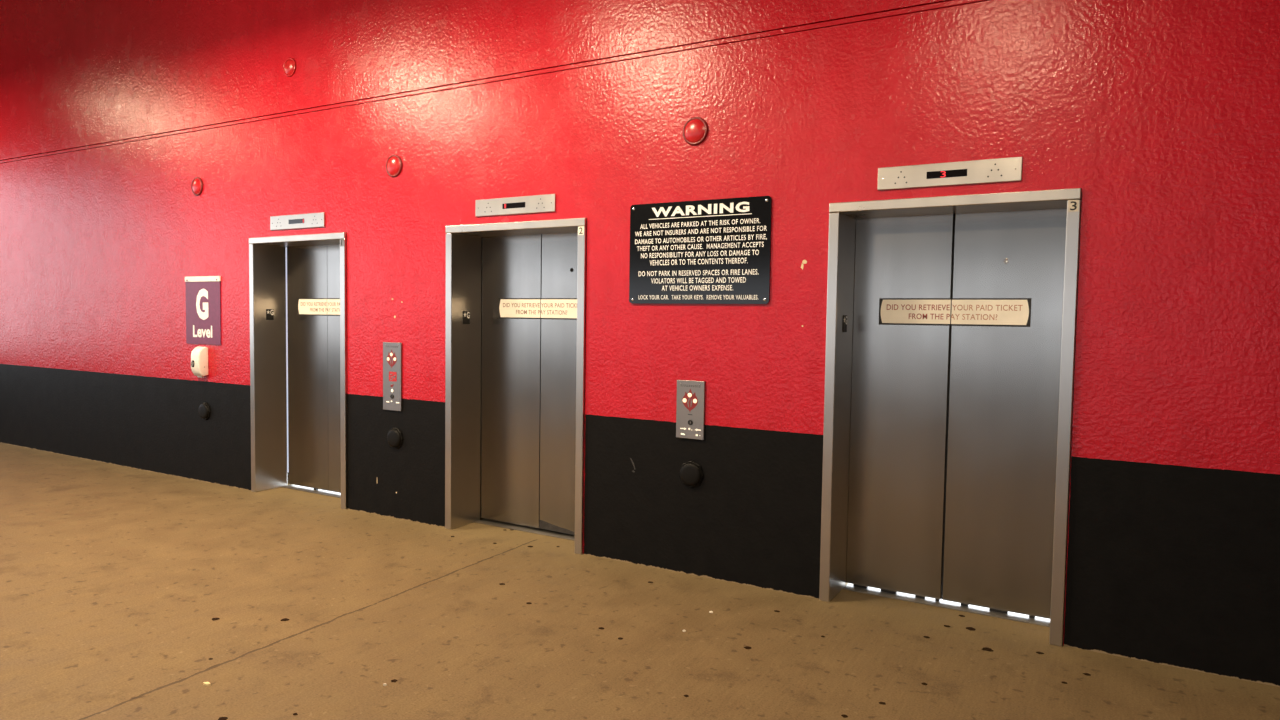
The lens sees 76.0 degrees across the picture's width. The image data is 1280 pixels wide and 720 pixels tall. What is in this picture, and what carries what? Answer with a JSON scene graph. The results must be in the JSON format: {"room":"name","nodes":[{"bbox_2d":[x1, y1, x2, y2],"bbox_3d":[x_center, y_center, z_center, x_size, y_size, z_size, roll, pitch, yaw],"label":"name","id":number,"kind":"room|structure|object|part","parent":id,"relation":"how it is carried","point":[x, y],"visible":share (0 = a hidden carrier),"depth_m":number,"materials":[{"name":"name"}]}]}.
{"room":"parking garage","nodes":[
{"label":"parking garage","id":0,"kind":"room"},
{"bbox_2d":[0,0,1279,686],"bbox_3d":[-2.814,-1.460,6.891,18.500,5.250,0.302,3,3,30],"label":"wall","id":1,"kind":"structure","parent":0,"point":[1164,115],"depth_m":4.98,"materials":[{"name":"red paint"}]},
{"bbox_2d":[191,177,202,195],"bbox_3d":[-4.008,-1.571,7.398,0.166,0.166,0.031,3,3,30],"label":"wall cap","id":2,"kind":"object","parent":1,"relation":"attached to","point":[197,183],"visible":1,"depth_m":7.38,"materials":[{"name":"red plastic"}]},
{"bbox_2d":[191,346,207,377],"bbox_3d":[-3.990,0.019,7.415,0.129,0.280,0.098,3,3,30],"label":"soap dispenser","id":3,"kind":"object","parent":1,"relation":"attached to","point":[199,355],"visible":1,"depth_m":7.38,"materials":[{"name":"beige plastic"}]},
{"bbox_2d":[185,276,220,344],"bbox_3d":[-3.968,-0.451,7.429,0.534,0.613,0.017,3,3,30],"label":"sign","id":4,"kind":"object","parent":1,"relation":"attached to","point":[203,293],"visible":1,"depth_m":7.42,"materials":[{"name":"purple plastic"}]},
{"bbox_2d":[199,402,210,419],"bbox_3d":[-3.977,0.467,7.466,0.168,0.160,0.031,3,3,30],"label":"wall cap","id":5,"kind":"object","parent":1,"relation":"attached to","point":[204,408],"visible":1,"depth_m":7.44,"materials":[{"name":"black plastic"}]},
{"bbox_2d":[283,57,295,76],"bbox_3d":[-2.870,-2.397,6.694,0.153,0.153,0.031,3,3,30],"label":"wall cap","id":6,"kind":"object","parent":1,"relation":"attached to","point":[289,67],"visible":1,"depth_m":6.68,"materials":[{"name":"red plastic"}]},
{"bbox_2d":[270,212,324,229],"bbox_3d":[-2.818,-1.138,6.725,0.680,0.116,0.015,3,3,30],"label":"indicator","id":7,"kind":"object","parent":1,"relation":"attached to","point":[309,220],"visible":1,"depth_m":6.71,"materials":[{"name":"metal"}]},
{"bbox_2d":[249,232,347,508],"bbox_3d":[-2.794,0.063,6.989,1.310,2.200,0.423,3,3,30],"label":"elevator door","id":8,"kind":"structure","parent":1,"relation":"in","point":[298,283],"depth_m":7.15,"materials":[{"name":"metal"}]},
{"bbox_3d":[-3.242,-0.398,7.172,0.003,0.095,0.072,3,3,30],"label":"braille plate","id":9,"kind":"part","parent":8,"relation":"part of","materials":[{"name":"black plastic"}]},
{"bbox_3d":[-2.918,0.044,7.215,0.533,2.170,0.032,3,3,30],"label":"door panel","id":10,"kind":"part","parent":8,"relation":"part of","materials":[{"name":"metal"}]},
{"bbox_3d":[-2.701,1.154,7.130,1.094,0.007,0.165,3,3,30],"label":"sill","id":11,"kind":"part","parent":8,"relation":"part of","materials":[{"name":"metal"}]},
{"bbox_3d":[-2.436,0.066,6.933,0.582,2.170,0.032,3,3,30],"label":"door panel","id":12,"kind":"part","parent":8,"relation":"part of","materials":[{"name":"metal"}]},
{"bbox_2d":[383,342,401,410],"bbox_3d":[-1.884,0.125,6.227,0.193,0.517,0.020,3,3,30],"label":"panel","id":13,"kind":"object","parent":1,"relation":"attached to","point":[392,351],"visible":1,"depth_m":6.22,"materials":[{"name":"metal"}]},
{"bbox_2d":[386,155,402,176],"bbox_3d":[-1.849,-1.456,6.134,0.166,0.166,0.031,3,3,30],"label":"wall cap","id":14,"kind":"object","parent":1,"relation":"attached to","point":[394,164],"visible":1,"depth_m":6.12,"materials":[{"name":"red plastic"}]},
{"bbox_2d":[387,428,402,448],"bbox_3d":[-1.872,0.597,6.234,0.168,0.160,0.031,3,3,30],"label":"wall cap","id":15,"kind":"object","parent":1,"relation":"attached to","point":[394,436],"visible":1,"depth_m":6.21,"materials":[{"name":"black plastic"}]},
{"bbox_2d":[0,0,989,162],"bbox_3d":[-2.806,-2.032,6.862,18.500,0.137,0.302,3,3,30],"label":"trim","id":16,"kind":"structure","parent":1,"relation":"attached to","point":[952,3],"depth_m":5.27,"materials":[{"name":"red paint"}]},
{"bbox_2d":[475,194,555,216],"bbox_3d":[-0.856,-1.051,5.575,0.690,0.116,0.015,3,3,30],"label":"indicator","id":17,"kind":"object","parent":1,"relation":"attached to","point":[547,202],"visible":1,"depth_m":5.56,"materials":[{"name":"metal"}]},
{"bbox_2d":[445,218,586,553],"bbox_3d":[-0.786,0.151,5.812,1.210,2.200,0.423,3,3,30],"label":"elevator door","id":18,"kind":"structure","parent":1,"relation":"in","point":[515,345],"depth_m":5.96,"materials":[{"name":"metal"}]},
{"bbox_3d":[-1.277,-0.311,6.021,0.003,0.095,0.072,3,3,30],"label":"braille plate","id":19,"kind":"part","parent":18,"relation":"part of","materials":[{"name":"black plastic"}]},
{"bbox_3d":[-0.966,0.131,6.071,0.583,2.170,0.032,3,3,30],"label":"door panel","id":20,"kind":"part","parent":18,"relation":"part of","materials":[{"name":"metal"}]},
{"bbox_3d":[-0.736,1.241,5.979,1.094,0.007,0.165,3,3,30],"label":"sill","id":21,"kind":"part","parent":18,"relation":"part of","materials":[{"name":"metal"}]},
{"bbox_3d":[-0.465,0.153,5.777,0.567,2.170,0.032,3,3,30],"label":"door panel","id":22,"kind":"part","parent":18,"relation":"part of","materials":[{"name":"metal"}]},
{"bbox_3d":[-0.381,-0.835,5.289,0.046,0.055,0.003,3,3,30],"label":"number plate","id":23,"kind":"part","parent":18,"relation":"part of","materials":[{"name":"beige plastic"}]},
{"bbox_2d":[676,380,704,439],"bbox_3d":[0.304,0.300,4.948,0.187,0.352,0.020,3,3,30],"label":"panel","id":24,"kind":"object","parent":1,"relation":"attached to","point":[690,406],"visible":1,"depth_m":4.94,"materials":[{"name":"metal"}]},
{"bbox_2d":[679,461,703,487],"bbox_3d":[0.307,0.693,4.957,0.168,0.168,0.031,3,3,30],"label":"wall cap","id":25,"kind":"object","parent":1,"relation":"attached to","point":[691,473],"visible":1,"depth_m":4.94,"materials":[{"name":"black plastic"}]},
{"bbox_2d":[683,117,707,144],"bbox_3d":[0.324,-1.360,4.860,0.166,0.166,0.031,3,3,30],"label":"wall cap","id":26,"kind":"object","parent":1,"relation":"attached to","point":[696,128],"visible":1,"depth_m":4.85,"materials":[{"name":"red plastic"}]},
{"bbox_2d":[629,196,771,303],"bbox_3d":[0.339,-0.643,4.889,0.932,0.613,0.013,3,3,30],"label":"warning sign","id":27,"kind":"object","parent":1,"relation":"attached to","point":[714,251],"visible":1,"depth_m":4.87,"materials":[{"name":"black metal"}]},
{"bbox_2d":[877,157,1021,189],"bbox_3d":[1.559,-0.944,4.160,0.695,0.116,0.015,3,3,30],"label":"indicator","id":28,"kind":"object","parent":1,"relation":"attached to","point":[1000,169],"visible":1,"depth_m":4.14,"materials":[{"name":"metal"}]},
{"bbox_2d":[819,188,1081,646],"bbox_3d":[1.642,0.259,4.390,1.210,2.200,0.423,3,3,30],"label":"elevator door","id":29,"kind":"structure","parent":1,"relation":"in","point":[951,320],"depth_m":4.46,"materials":[{"name":"metal"}]},
{"bbox_3d":[1.151,-0.204,4.598,0.003,0.095,0.072,3,3,30],"label":"braille plate","id":30,"kind":"part","parent":29,"relation":"part of","materials":[{"name":"black plastic"}]},
{"bbox_3d":[1.452,0.238,4.654,0.560,2.170,0.032,3,3,30],"label":"door panel","id":31,"kind":"part","parent":29,"relation":"part of","materials":[{"name":"metal"}]},
{"bbox_3d":[1.692,1.349,4.556,1.094,0.007,0.165,3,3,30],"label":"sill","id":32,"kind":"part","parent":29,"relation":"part of","materials":[{"name":"metal"}]},
{"bbox_3d":[1.956,0.260,4.359,0.584,2.170,0.032,3,3,30],"label":"door panel","id":33,"kind":"part","parent":29,"relation":"part of","materials":[{"name":"metal"}]},
{"bbox_3d":[2.047,-0.728,3.866,0.046,0.055,0.003,3,3,30],"label":"number plate","id":34,"kind":"part","parent":29,"relation":"part of","materials":[{"name":"metal"}]},
{"bbox_2d":[0,443,1279,719],"bbox_3d":[-7.583,1.601,-1.016,18.500,0.202,19.620,3,3,30],"label":"floor","id":35,"kind":"structure","parent":0,"point":[124,591],"depth_m":4.02,"materials":[{"name":"concrete"}]},
{"bbox_2d":[982,647,993,651],"bbox_3d":[1.664,1.384,3.917,0.057,0.002,0.045,2,3,27],"label":"floor stain","id":36,"kind":"object","parent":35,"relation":"on","point":[984,649],"depth_m":3.91,"materials":[{"name":"brown"}]}
]}

